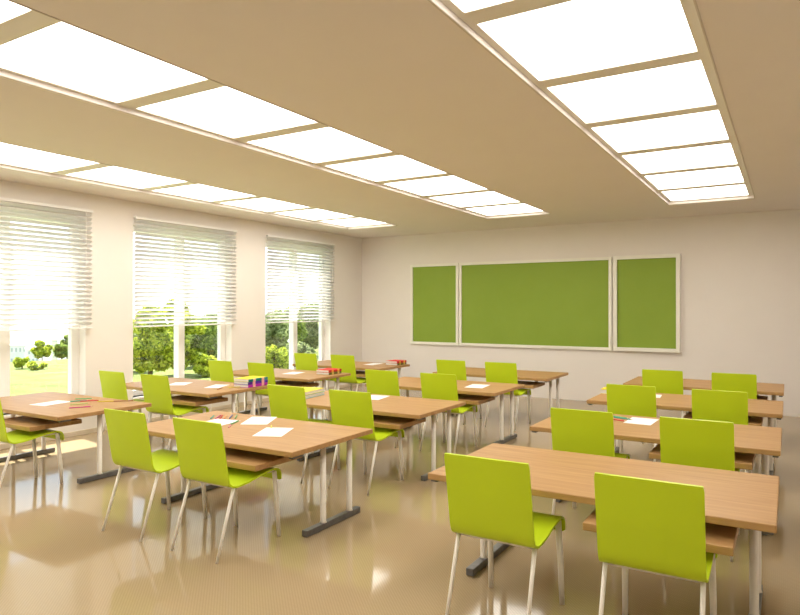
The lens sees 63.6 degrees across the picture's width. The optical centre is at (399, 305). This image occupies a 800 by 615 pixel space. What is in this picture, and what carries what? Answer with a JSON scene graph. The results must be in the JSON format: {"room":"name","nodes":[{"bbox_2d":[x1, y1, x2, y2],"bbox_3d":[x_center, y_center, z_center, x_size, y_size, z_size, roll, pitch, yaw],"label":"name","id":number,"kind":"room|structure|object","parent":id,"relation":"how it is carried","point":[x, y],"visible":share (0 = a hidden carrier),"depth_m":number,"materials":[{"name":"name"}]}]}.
{"room":"classroom","nodes":[
{"label":"classroom","id":0,"kind":"room"},
{"bbox_2d":[0,180,361,443],"bbox_3d":[-4.170,0.106,8.047,0.250,3.035,12.680,0,0,31],"label":"wall","id":1,"kind":"structure","parent":0,"point":[108,346],"depth_m":8.99,"materials":[{"name":"paint"}]},
{"bbox_2d":[0,210,78,417],"bbox_3d":[-4.532,0.084,7.407,0.250,2.365,1.870,0,0,31],"label":"window","id":2,"kind":"structure","parent":1,"relation":"in","point":[73,334],"depth_m":7.80,"materials":[{"name":"white paint"}]},
{"bbox_2d":[0,197,92,331],"bbox_3d":[-4.387,-0.459,7.350,0.068,1.500,1.900,0,0,31],"label":"blind","id":3,"kind":"object","parent":2,"relation":"attached to","point":[8,201],"visible":1,"depth_m":7.64,"materials":[{"name":"white paint"}]},
{"bbox_2d":[132,226,224,398],"bbox_3d":[-3.240,0.090,9.552,0.250,2.365,1.840,0,0,31],"label":"window","id":4,"kind":"structure","parent":1,"relation":"in","point":[179,331],"depth_m":9.59,"materials":[{"name":"white paint"}]},
{"bbox_2d":[133,216,236,326],"bbox_3d":[-3.094,-0.453,9.495,0.068,1.500,1.870,0,0,31],"label":"blind","id":5,"kind":"object","parent":4,"relation":"attached to","point":[140,219],"visible":1,"depth_m":9.37,"materials":[{"name":"white paint"}]},
{"bbox_2d":[0,383,361,449],"bbox_3d":[-4.058,1.593,7.975,0.012,0.060,12.680,0,0,31],"label":"baseboard","id":6,"kind":"structure","parent":1,"relation":"attached to","point":[92,430],"depth_m":8.91,"materials":[{"name":"beige paint"}]},
{"bbox_2d":[266,243,324,369],"bbox_3d":[-1.905,0.097,11.767,0.250,2.365,1.850,0,0,31],"label":"window","id":7,"kind":"structure","parent":1,"relation":"in","point":[292,326],"depth_m":11.79,"materials":[{"name":"white paint"}]},
{"bbox_2d":[266,235,334,322],"bbox_3d":[-1.760,-0.446,11.709,0.068,1.500,1.880,0,0,31],"label":"blind","id":8,"kind":"object","parent":7,"relation":"attached to","point":[273,237],"visible":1,"depth_m":11.64,"materials":[{"name":"white paint"}]},
{"bbox_2d":[0,0,799,237],"bbox_3d":[-0.102,-1.489,5.600,9.750,0.140,12.980,0,0,31],"label":"ceiling","id":9,"kind":"structure","parent":0,"point":[401,77],"depth_m":4.80,"materials":[{"name":"paint"}]},
{"bbox_2d":[0,142,396,229],"bbox_3d":[-3.119,-1.446,7.196,1.071,0.087,10.160,0,0,31],"label":"ceiling light","id":10,"kind":"object","parent":9,"relation":"attached to","point":[10,154],"visible":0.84,"depth_m":7.74,"materials":[{"name":"white plastic"}]},
{"bbox_2d":[0,0,550,218],"bbox_3d":[-0.772,-1.450,5.782,1.071,0.087,10.160,0,0,31],"label":"ceiling light","id":11,"kind":"object","parent":9,"relation":"attached to","point":[35,45],"visible":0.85,"depth_m":4.68,"materials":[{"name":"white plastic"}]},
{"bbox_2d":[428,0,754,204],"bbox_3d":[1.574,-1.454,4.368,1.071,0.087,10.160,0,0,31],"label":"ceiling light","id":12,"kind":"object","parent":9,"relation":"attached to","point":[641,77],"visible":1,"depth_m":4.11,"materials":[{"name":"white plastic"}]},
{"bbox_2d":[0,384,799,614],"bbox_3d":[-0.102,1.676,5.590,9.750,0.120,12.980,0,0,31],"label":"floor","id":13,"kind":"structure","parent":0,"point":[394,556],"depth_m":4.26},
{"bbox_2d":[0,401,63,486],"bbox_3d":[-3.395,1.181,5.720,0.442,0.875,0.598,0,0,31],"label":"chair","id":14,"kind":"object","parent":13,"relation":"on","point":[14,437],"visible":0.8,"depth_m":5.77,"materials":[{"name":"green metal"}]},
{"bbox_2d":[0,391,151,483],"bbox_3d":[-3.465,1.290,6.378,1.725,0.649,1.044,0,0,31],"label":"school desk","id":15,"kind":"object","parent":13,"relation":"on","point":[34,417],"visible":0.84,"depth_m":6.10,"materials":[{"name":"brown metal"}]},
{"bbox_2d":[4,416,81,431],"bbox_3d":[-3.386,1.085,6.005,0.655,0.040,0.485,0,0,31],"label":"shelf","id":16,"kind":"object","parent":15,"relation":"attached to","point":[25,423],"depth_m":5.87,"materials":[{"name":"brown wood"}]},
{"bbox_2d":[30,400,69,405],"bbox_3d":[-3.445,0.965,6.370,0.210,0.001,0.320,0,0,23],"label":"sheet","id":17,"kind":"object","parent":15,"relation":"on","point":[56,401],"visible":1,"depth_m":6.34,"materials":[{"name":"white paper"}]},
{"bbox_2d":[99,370,164,441],"bbox_3d":[-3.138,1.186,7.543,0.442,0.875,0.598,0,0,31],"label":"chair","id":18,"kind":"object","parent":13,"relation":"on","point":[113,385],"visible":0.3,"depth_m":7.33,"materials":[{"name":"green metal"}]},
{"bbox_2d":[102,408,206,541],"bbox_3d":[-1.798,1.178,4.758,0.442,0.875,0.598,0,0,31],"label":"chair","id":19,"kind":"object","parent":13,"relation":"on","point":[128,436],"visible":0.77,"depth_m":4.58,"materials":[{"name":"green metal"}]},
{"bbox_2d":[140,374,208,449],"bbox_3d":[-2.505,1.185,7.162,0.442,0.875,0.598,0,0,31],"label":"chair","id":20,"kind":"object","parent":13,"relation":"on","point":[156,388],"visible":0.83,"depth_m":6.97,"materials":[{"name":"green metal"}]},
{"bbox_2d":[126,377,267,421],"bbox_3d":[-2.577,1.294,7.850,1.725,0.649,0.994,0,0,31],"label":"school desk","id":21,"kind":"object","parent":13,"relation":"on","point":[195,393],"visible":0.42,"depth_m":7.49,"materials":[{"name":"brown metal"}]},
{"bbox_2d":[169,382,192,384],"bbox_3d":[-2.722,0.969,7.977,0.220,0.001,0.300,0,0,1],"label":"sheet","id":22,"kind":"object","parent":21,"relation":"on","point":[175,383],"visible":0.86,"depth_m":8.00,"materials":[{"name":"white paper"}]},
{"bbox_2d":[171,395,227,405],"bbox_3d":[-2.400,1.090,7.447,0.655,0.040,0.485,0,0,31],"label":"shelf","id":23,"kind":"object","parent":21,"relation":"attached to","point":[187,400],"depth_m":7.33,"materials":[{"name":"brown wood"}]},
{"bbox_2d":[205,384,226,387],"bbox_3d":[-2.194,0.969,7.729,0.180,0.001,0.340,0,0,7],"label":"sheet","id":24,"kind":"object","parent":21,"relation":"on","point":[215,385],"visible":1,"depth_m":7.70,"materials":[{"name":"white paper"}]},
{"bbox_2d":[234,382,267,387],"bbox_3d":[-1.800,0.953,7.777,0.241,0.033,0.335,0,0,29],"label":"book","id":25,"kind":"object","parent":21,"relation":"on","point":[265,383],"visible":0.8,"depth_m":7.67,"materials":[{"name":"purple paper"}]},
{"bbox_2d":[234,379,267,384],"bbox_3d":[-1.800,0.919,7.782,0.241,0.033,0.335,0,0,30],"label":"book","id":26,"kind":"object","parent":25,"relation":"on","point":[266,380],"visible":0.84,"depth_m":7.67,"materials":[{"name":"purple paper"}]},
{"bbox_2d":[234,376,267,381],"bbox_3d":[-1.800,0.886,7.778,0.241,0.033,0.335,0,0,28],"label":"book","id":27,"kind":"object","parent":26,"relation":"on","point":[248,378],"visible":1,"depth_m":7.68,"materials":[{"name":"yellow paper"}]},
{"bbox_2d":[171,417,281,563],"bbox_3d":[-1.171,1.177,4.380,0.442,0.875,0.598,0,0,31],"label":"chair","id":28,"kind":"object","parent":13,"relation":"on","point":[200,444],"visible":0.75,"depth_m":4.20,"materials":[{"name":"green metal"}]},
{"bbox_2d":[208,360,259,415],"bbox_3d":[-2.323,1.190,9.030,0.442,0.875,0.598,0,0,31],"label":"chair","id":29,"kind":"object","parent":13,"relation":"on","point":[219,370],"visible":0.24,"depth_m":8.82,"materials":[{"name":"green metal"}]},
{"bbox_2d":[147,411,372,536],"bbox_3d":[-1.219,1.286,5.025,1.725,0.649,1.044,0,0,31],"label":"school desk","id":30,"kind":"object","parent":13,"relation":"on","point":[243,450],"visible":0.65,"depth_m":4.76,"materials":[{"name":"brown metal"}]},
{"bbox_2d":[207,419,239,425],"bbox_3d":[-1.503,0.962,5.293,0.240,0.001,0.300,0,0,23],"label":"sheet","id":31,"kind":"object","parent":30,"relation":"on","point":[222,421],"visible":0.57,"depth_m":5.34,"materials":[{"name":"white paper"}]},
{"bbox_2d":[241,417,276,424],"bbox_3d":[-1.177,0.962,5.388,0.220,0.001,0.360,0,0,2],"label":"sheet","id":32,"kind":"object","parent":30,"relation":"on","point":[253,420],"visible":1,"depth_m":5.39,"materials":[{"name":"white paper"}]},
{"bbox_2d":[225,447,301,471],"bbox_3d":[-1.110,1.081,4.634,0.655,0.040,0.485,0,0,31],"label":"shelf","id":33,"kind":"object","parent":30,"relation":"attached to","point":[236,458],"depth_m":4.44,"materials":[{"name":"brown wood"}]},
{"bbox_2d":[253,427,292,436],"bbox_3d":[-0.960,0.960,4.895,0.220,0.001,0.340,0,0,6],"label":"sheet","id":34,"kind":"object","parent":30,"relation":"on","point":[268,431],"visible":1,"depth_m":4.87,"materials":[{"name":"white paper"}]},
{"bbox_2d":[247,362,275,414],"bbox_3d":[-1.688,1.189,8.647,0.442,0.875,0.598,0,0,31],"label":"chair","id":35,"kind":"object","parent":13,"relation":"on","point":[254,369],"visible":0.28,"depth_m":8.43,"materials":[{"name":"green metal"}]},
{"bbox_2d":[233,368,350,419],"bbox_3d":[-1.703,1.299,9.301,1.725,0.649,0.994,0,0,31],"label":"school desk","id":36,"kind":"object","parent":13,"relation":"on","point":[306,379],"visible":0.52,"depth_m":9.02,"materials":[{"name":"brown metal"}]},
{"bbox_2d":[284,372,303,373],"bbox_3d":[-1.530,0.973,9.278,0.210,0.001,0.320,0,0,19],"label":"sheet","id":37,"kind":"object","parent":36,"relation":"on","point":[289,372],"visible":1,"depth_m":9.28,"materials":[{"name":"white paper"}]},
{"bbox_2d":[275,380,318,386],"bbox_3d":[-1.526,1.094,8.898,0.655,0.040,0.485,0,0,31],"label":"shelf","id":38,"kind":"object","parent":36,"relation":"attached to","point":[283,382],"depth_m":8.87,"materials":[{"name":"brown wood"}]},
{"bbox_2d":[317,371,340,374],"bbox_3d":[-1.013,0.957,9.189,0.231,0.033,0.300,0,0,29],"label":"book","id":39,"kind":"object","parent":36,"relation":"on","point":[337,372],"visible":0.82,"depth_m":9.07,"materials":[{"name":"brown paper"}]},
{"bbox_2d":[317,368,341,372],"bbox_3d":[-1.013,0.923,9.184,0.231,0.033,0.300,0,0,30],"label":"book","id":40,"kind":"object","parent":39,"relation":"on","point":[326,370],"visible":1,"depth_m":9.13,"materials":[{"name":"red paper"}]},
{"bbox_2d":[267,384,339,483],"bbox_3d":[-0.922,1.182,6.208,0.442,0.875,0.598,0,0,31],"label":"chair","id":41,"kind":"object","parent":13,"relation":"on","point":[286,402],"visible":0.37,"depth_m":5.99,"materials":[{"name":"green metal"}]},
{"bbox_2d":[294,353,335,409],"bbox_3d":[-1.362,1.194,10.429,0.442,0.875,0.598,0,0,31],"label":"chair","id":42,"kind":"object","parent":13,"relation":"on","point":[303,361],"visible":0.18,"depth_m":10.20,"materials":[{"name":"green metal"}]},
{"bbox_2d":[330,354,365,390],"bbox_3d":[-0.743,1.194,10.056,0.442,0.875,0.598,0,0,31],"label":"chair","id":43,"kind":"object","parent":13,"relation":"on","point":[346,363],"visible":0.74,"depth_m":9.84,"materials":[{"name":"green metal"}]},
{"bbox_2d":[292,360,409,395],"bbox_3d":[-0.829,1.303,10.752,1.725,0.649,0.994,0,0,31],"label":"school desk","id":44,"kind":"object","parent":13,"relation":"on","point":[324,363],"visible":0.25,"depth_m":10.50,"materials":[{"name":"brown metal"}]},
{"bbox_2d":[356,371,365,376],"bbox_3d":[-0.652,1.098,10.349,0.655,0.040,0.485,0,0,31],"label":"shelf","id":45,"kind":"object","parent":44,"relation":"attached to","point":[358,373],"depth_m":10.08,"materials":[{"name":"brown wood"}]},
{"bbox_2d":[386,362,405,364],"bbox_3d":[-0.066,0.961,10.684,0.231,0.033,0.300,0,0,29],"label":"book","id":46,"kind":"object","parent":44,"relation":"on","point":[403,362],"visible":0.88,"depth_m":10.57,"materials":[{"name":"brown paper"}]},
{"bbox_2d":[386,360,406,362],"bbox_3d":[-0.065,0.928,10.680,0.231,0.033,0.300,0,0,30],"label":"book","id":47,"kind":"object","parent":46,"relation":"on","point":[388,361],"visible":1,"depth_m":10.60,"materials":[{"name":"red paper"}]},
{"bbox_2d":[328,389,404,495],"bbox_3d":[-0.301,1.181,5.833,0.442,0.875,0.598,0,0,31],"label":"chair","id":48,"kind":"object","parent":13,"relation":"on","point":[348,408],"visible":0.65,"depth_m":5.64,"materials":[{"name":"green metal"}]},
{"bbox_2d":[297,390,465,480],"bbox_3d":[-0.332,1.290,6.497,1.725,0.649,0.994,0,0,31],"label":"school desk","id":49,"kind":"object","parent":13,"relation":"on","point":[390,412],"visible":0.6,"depth_m":6.16,"materials":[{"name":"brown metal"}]},
{"bbox_2d":[305,391,324,398],"bbox_3d":[-1.031,0.949,6.876,0.286,0.036,0.400,0,0,25],"label":"book","id":50,"kind":"object","parent":49,"relation":"on","point":[319,393],"visible":0.16,"depth_m":6.83,"materials":[{"name":"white paper"}]},
{"bbox_2d":[304,387,322,395],"bbox_3d":[-1.036,0.912,6.867,0.286,0.036,0.400,0,0,24],"label":"book","id":51,"kind":"object","parent":50,"relation":"on","point":[308,390],"visible":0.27,"depth_m":6.86,"materials":[{"name":"yellow paper"}]},
{"bbox_2d":[371,395,387,399],"bbox_3d":[-0.265,0.966,6.765,0.210,0.001,0.320,0,0,21],"label":"sheet","id":52,"kind":"object","parent":49,"relation":"on","point":[373,397],"visible":0.71,"depth_m":6.76,"materials":[{"name":"white paper"}]},
{"bbox_2d":[373,415,425,429],"bbox_3d":[-0.159,1.086,6.096,0.655,0.040,0.485,0,0,31],"label":"shelf","id":53,"kind":"object","parent":49,"relation":"attached to","point":[380,421],"depth_m":5.92,"materials":[{"name":"brown wood"}]},
{"bbox_2d":[365,369,420,447],"bbox_3d":[-0.080,1.187,7.678,0.442,0.875,0.598,0,0,31],"label":"chair","id":54,"kind":"object","parent":13,"relation":"on","point":[382,382],"visible":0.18,"depth_m":7.45,"materials":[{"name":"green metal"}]},
{"bbox_2d":[365,377,524,443],"bbox_3d":[0.543,1.295,7.948,1.725,0.649,0.994,0,0,31],"label":"school desk","id":55,"kind":"object","parent":13,"relation":"on","point":[474,396],"visible":0.55,"depth_m":7.62,"materials":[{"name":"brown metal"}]},
{"bbox_2d":[458,394,494,404],"bbox_3d":[0.716,1.090,7.547,0.655,0.040,0.485,0,0,31],"label":"shelf","id":56,"kind":"object","parent":55,"relation":"attached to","point":[469,399],"depth_m":7.41,"materials":[{"name":"brown wood"}]},
{"bbox_2d":[465,384,488,387],"bbox_3d":[0.929,0.969,7.739,0.220,0.001,0.360,0,0,23],"label":"sheet","id":57,"kind":"object","parent":55,"relation":"on","point":[472,385],"visible":1,"depth_m":7.70,"materials":[{"name":"white paper"}]},
{"bbox_2d":[420,373,477,453],"bbox_3d":[0.555,1.185,7.296,0.442,0.875,0.598,0,0,31],"label":"chair","id":58,"kind":"object","parent":13,"relation":"on","point":[433,385],"visible":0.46,"depth_m":7.10,"materials":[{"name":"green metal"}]},
{"bbox_2d":[436,359,481,424],"bbox_3d":[0.835,1.191,9.105,0.442,0.875,0.598,0,0,31],"label":"chair","id":59,"kind":"object","parent":13,"relation":"on","point":[455,367],"visible":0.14,"depth_m":8.87,"materials":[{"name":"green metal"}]},
{"bbox_2d":[433,367,567,416],"bbox_3d":[1.451,1.299,9.378,1.725,0.649,0.994,0,0,31],"label":"school desk","id":60,"kind":"object","parent":13,"relation":"on","point":[536,376],"visible":0.34,"depth_m":9.07,"materials":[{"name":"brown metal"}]},
{"bbox_2d":[518,381,544,388],"bbox_3d":[1.624,1.094,8.978,0.655,0.040,0.485,0,0,31],"label":"shelf","id":61,"kind":"object","parent":60,"relation":"attached to","point":[528,384],"depth_m":8.87,"materials":[{"name":"brown wood"}]},
{"bbox_2d":[444,453,565,614],"bbox_3d":[0.552,1.174,3.342,0.442,0.875,0.598,0,0,31],"label":"chair","id":62,"kind":"object","parent":13,"relation":"on","point":[489,499],"visible":1,"depth_m":3.15,"materials":[{"name":"green paint"}]},
{"bbox_2d":[485,362,530,430],"bbox_3d":[1.463,1.190,8.726,0.442,0.875,0.598,0,0,31],"label":"chair","id":63,"kind":"object","parent":13,"relation":"on","point":[498,372],"visible":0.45,"depth_m":8.52,"materials":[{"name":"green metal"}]},
{"bbox_2d":[550,407,629,514],"bbox_3d":[1.421,1.178,4.796,0.442,0.875,0.598,0,0,31],"label":"chair","id":64,"kind":"object","parent":13,"relation":"on","point":[573,430],"visible":0.48,"depth_m":4.58,"materials":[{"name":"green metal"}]},
{"bbox_2d":[428,443,778,614],"bbox_3d":[1.121,1.282,3.615,1.725,0.649,1.044,0,0,31],"label":"school desk","id":65,"kind":"object","parent":13,"relation":"on","point":[734,500],"visible":0.68,"depth_m":3.47,"materials":[{"name":"brown wood"}]},
{"bbox_2d":[583,509,738,556],"bbox_3d":[1.296,1.077,3.184,0.655,0.040,0.485,0,0,31],"label":"shelf","id":66,"kind":"object","parent":65,"relation":"attached to","point":[720,539],"depth_m":2.96,"materials":[{"name":"brown wood"}]},
{"bbox_2d":[606,384,656,461],"bbox_3d":[2.292,1.182,6.249,0.442,0.875,0.598,0,0,31],"label":"chair","id":67,"kind":"object","parent":13,"relation":"on","point":[634,400],"visible":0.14,"depth_m":6.03,"materials":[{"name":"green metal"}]},
{"bbox_2d":[594,472,717,614],"bbox_3d":[1.186,1.173,2.960,0.442,0.875,0.598,0,0,31],"label":"chair","id":68,"kind":"object","parent":13,"relation":"on","point":[657,527],"visible":0.95,"depth_m":2.75,"materials":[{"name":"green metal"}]},
{"bbox_2d":[530,414,781,534],"bbox_3d":[2.009,1.286,5.087,1.725,0.649,0.994,0,0,31],"label":"school desk","id":69,"kind":"object","parent":13,"relation":"on","point":[749,440],"visible":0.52,"depth_m":4.73,"materials":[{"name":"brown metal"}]},
{"bbox_2d":[623,417,658,424],"bbox_3d":[2.006,0.962,5.361,0.215,0.001,0.320,0,0,33],"label":"sheet","id":70,"kind":"object","parent":69,"relation":"on","point":[643,421],"visible":1,"depth_m":5.34,"materials":[{"name":"white paper"}]},
{"bbox_2d":[649,444,755,469],"bbox_3d":[2.196,1.082,4.678,0.655,0.040,0.485,0,0,31],"label":"shelf","id":71,"kind":"object","parent":69,"relation":"attached to","point":[742,460],"depth_m":4.50,"materials":[{"name":"brown wood"}]},
{"bbox_2d":[642,369,687,443],"bbox_3d":[3.175,1.187,7.695,0.442,0.875,0.598,0,0,31],"label":"chair","id":72,"kind":"object","parent":13,"relation":"on","point":[664,381],"visible":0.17,"depth_m":7.46,"materials":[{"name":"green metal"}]},
{"bbox_2d":[587,393,782,475],"bbox_3d":[2.883,1.291,6.538,1.725,0.649,0.994,0,0,31],"label":"school desk","id":73,"kind":"object","parent":13,"relation":"on","point":[758,409],"visible":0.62,"depth_m":6.22,"materials":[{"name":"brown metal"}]},
{"bbox_2d":[600,387,606,393],"bbox_3d":[2.350,0.943,7.127,0.206,0.050,0.240,0,0,31],"label":"book","id":74,"kind":"object","parent":73,"relation":"on","point":[603,390],"visible":0.27,"depth_m":7.07,"materials":[{"name":"yellow paper"}]},
{"bbox_2d":[683,411,762,425],"bbox_3d":[3.070,1.086,6.129,0.655,0.040,0.485,0,0,31],"label":"shelf","id":75,"kind":"object","parent":73,"relation":"attached to","point":[752,420],"depth_m":6.02,"materials":[{"name":"brown wood"}]},
{"bbox_2d":[659,416,739,561],"bbox_3d":[2.058,1.177,4.412,0.442,0.875,0.598,0,0,31],"label":"chair","id":76,"kind":"object","parent":13,"relation":"on","point":[683,441],"visible":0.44,"depth_m":4.19,"materials":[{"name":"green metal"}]},
{"bbox_2d":[623,376,783,426],"bbox_3d":[3.757,1.295,7.989,1.725,0.649,0.994,0,0,31],"label":"school desk","id":77,"kind":"object","parent":13,"relation":"on","point":[773,389],"visible":0.33,"depth_m":7.71,"materials":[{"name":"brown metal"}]},
{"bbox_2d":[757,396,767,399],"bbox_3d":[3.945,1.090,7.580,0.655,0.040,0.485,0,0,31],"label":"shelf","id":78,"kind":"object","parent":77,"relation":"attached to","point":[758,397],"depth_m":7.49,"materials":[{"name":"brown wood"}]},
{"bbox_2d":[691,389,750,472],"bbox_3d":[2.929,1.181,5.865,0.442,0.875,0.598,0,0,31],"label":"chair","id":79,"kind":"object","parent":13,"relation":"on","point":[712,405],"visible":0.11,"depth_m":5.64,"materials":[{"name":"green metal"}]},
{"bbox_2d":[711,372,756,398],"bbox_3d":[3.807,1.185,7.314,0.442,0.875,0.598,0,0,31],"label":"chair","id":80,"kind":"object","parent":13,"relation":"on","point":[747,383],"visible":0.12,"depth_m":7.08,"materials":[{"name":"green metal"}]},
{"bbox_2d":[362,209,799,416],"bbox_3d":[3.209,0.115,11.090,9.750,3.035,0.150,0,0,31],"label":"wall","id":81,"kind":"structure","parent":0,"point":[740,272],"depth_m":10.39,"materials":[{"name":"paint"}]},
{"bbox_2d":[410,254,680,352],"bbox_3d":[2.324,-0.029,11.486,4.945,1.575,0.085,0,0,31],"label":"chalkboard","id":82,"kind":"object","parent":81,"relation":"attached to","point":[566,303],"visible":1,"depth_m":11.28,"materials":[{"name":"green ceramic"}]},
{"label":"outside","id":83,"kind":"structure","parent":0,"visible":0},
{"bbox_2d":[10,348,318,395],"bbox_3d":[-148.642,24.678,264.622,512.150,43.558,420.000,0,0,31],"label":"ground","id":84,"kind":"structure","parent":83,"point":[54,378],"depth_m":20.45,"materials":[{"name":"green plant"}]},
{"bbox_2d":[10,341,25,361],"bbox_3d":[-160.425,20.181,269.942,6.500,10.100,6.500,0,0,-39],"label":"building","id":85,"kind":"structure","parent":84,"relation":"on","point":[17,349],"depth_m":267.68,"materials":[{"name":"grey"}]},
{"bbox_2d":[13,356,29,368],"bbox_3d":[-14.089,2.140,23.985,0.581,0.500,0.544,0,0,-37],"label":"shrub","id":86,"kind":"object","parent":84,"relation":"on","point":[18,362],"visible":0.98,"depth_m":23.87,"materials":[{"name":"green plant"}]},
{"bbox_2d":[24,346,38,360],"bbox_3d":[-142.724,19.232,249.945,4.500,7.250,5.500,0,0,-39],"label":"building","id":87,"kind":"structure","parent":84,"relation":"on","point":[28,352],"depth_m":247.87,"materials":[{"name":"grey"}]},
{"bbox_2d":[26,360,47,370],"bbox_3d":[-13.093,2.180,23.215,0.576,0.437,0.725,0,0,31],"label":"shrub","id":88,"kind":"object","parent":84,"relation":"on","point":[32,365],"visible":1,"depth_m":23.05,"materials":[{"name":"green plant"}]},
{"bbox_2d":[30,340,53,360],"bbox_3d":[-18.899,2.376,33.993,1.232,1.168,1.127,0,0,31],"label":"tree","id":89,"kind":"object","parent":84,"relation":"on","point":[40,351],"visible":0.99,"depth_m":33.72,"materials":[{"name":"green plant"}]},
{"bbox_2d":[51,339,57,359],"bbox_3d":[-225.116,29.714,419.915,3.500,15.250,3.500,0,0,-39],"label":"building","id":90,"kind":"structure","parent":84,"relation":"on","point":[53,341],"depth_m":418.56,"materials":[{"name":"grey"}]},
{"bbox_2d":[53,343,67,358],"bbox_3d":[-18.400,2.521,35.022,0.906,0.972,0.837,0,0,8],"label":"tree","id":91,"kind":"object","parent":84,"relation":"on","point":[60,351],"visible":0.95,"depth_m":34.80,"materials":[{"name":"green plant"}]},
{"bbox_2d":[59,334,67,358],"bbox_3d":[-19.646,2.437,37.920,1.014,1.602,0.938,0,0,31],"label":"tree","id":92,"kind":"object","parent":84,"relation":"on","point":[62,342],"visible":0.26,"depth_m":37.85,"materials":[{"name":"green plant"}]},
{"bbox_2d":[133,333,146,359],"bbox_3d":[-9.215,1.617,21.984,1.176,1.534,1.228,0,0,31],"label":"tree","id":93,"kind":"object","parent":84,"relation":"on","point":[134,334],"visible":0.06,"depth_m":21.93,"materials":[{"name":"green plant"}]},
{"bbox_2d":[133,307,173,374],"bbox_3d":[-7.314,1.161,18.986,1.503,2.413,1.502,0,0,-12],"label":"tree","id":94,"kind":"object","parent":84,"relation":"on","point":[157,347],"visible":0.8,"depth_m":18.59,"materials":[{"name":"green plant"}]},
{"bbox_2d":[152,299,205,369],"bbox_3d":[-7.332,1.050,20.977,1.656,2.702,1.724,0,0,16],"label":"tree","id":95,"kind":"object","parent":84,"relation":"on","point":[190,355],"visible":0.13,"depth_m":20.89,"materials":[{"name":"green plant"}]},
{"bbox_2d":[185,315,216,365],"bbox_3d":[-7.617,1.387,23.954,1.790,2.111,1.588,0,0,-16],"label":"tree","id":96,"kind":"object","parent":84,"relation":"on","point":[207,339],"visible":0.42,"depth_m":23.65,"materials":[{"name":"green plant"}]},
{"bbox_2d":[193,353,216,376],"bbox_3d":[-6.061,1.932,20.314,0.893,0.856,0.897,0,0,-10],"label":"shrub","id":97,"kind":"object","parent":84,"relation":"on","point":[201,367],"visible":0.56,"depth_m":20.10,"materials":[{"name":"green plant"}]},
{"bbox_2d":[198,314,216,357],"bbox_3d":[-7.935,1.357,27.467,1.698,2.178,1.615,0,0,10],"label":"tree","id":98,"kind":"object","parent":84,"relation":"on","point":[215,344],"visible":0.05,"depth_m":27.11,"materials":[{"name":"green plant"}]},
{"bbox_2d":[265,314,288,348],"bbox_3d":[-5.165,1.279,24.920,1.867,2.026,1.815,0,0,-19],"label":"tree","id":99,"kind":"object","parent":84,"relation":"on","point":[275,332],"visible":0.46,"depth_m":24.61,"materials":[{"name":"green plant"}]},
{"bbox_2d":[265,344,288,368],"bbox_3d":[-4.168,1.799,21.513,1.114,1.028,1.082,0,0,14],"label":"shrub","id":100,"kind":"object","parent":84,"relation":"on","point":[279,357],"visible":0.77,"depth_m":21.20,"materials":[{"name":"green plant"}]},
{"bbox_2d":[269,307,307,343],"bbox_3d":[-4.875,1.203,26.998,1.853,2.371,1.931,0,0,31],"label":"tree","id":101,"kind":"object","parent":84,"relation":"on","point":[301,330],"visible":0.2,"depth_m":26.77,"materials":[{"name":"green plant"}]},
{"bbox_2d":[285,341,317,368],"bbox_3d":[-3.498,1.826,22.470,1.566,1.190,1.037,0,0,31],"label":"bush","id":102,"kind":"object","parent":84,"relation":"on","point":[301,347],"visible":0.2,"depth_m":22.34,"materials":[{"name":"green plant"}]},
{"bbox_2d":[297,304,318,348],"bbox_3d":[-4.235,1.103,29.363,1.809,2.548,2.136,0,0,-43],"label":"tree","id":103,"kind":"object","parent":84,"relation":"on","point":[312,328],"visible":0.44,"depth_m":28.86,"materials":[{"name":"green plant"}]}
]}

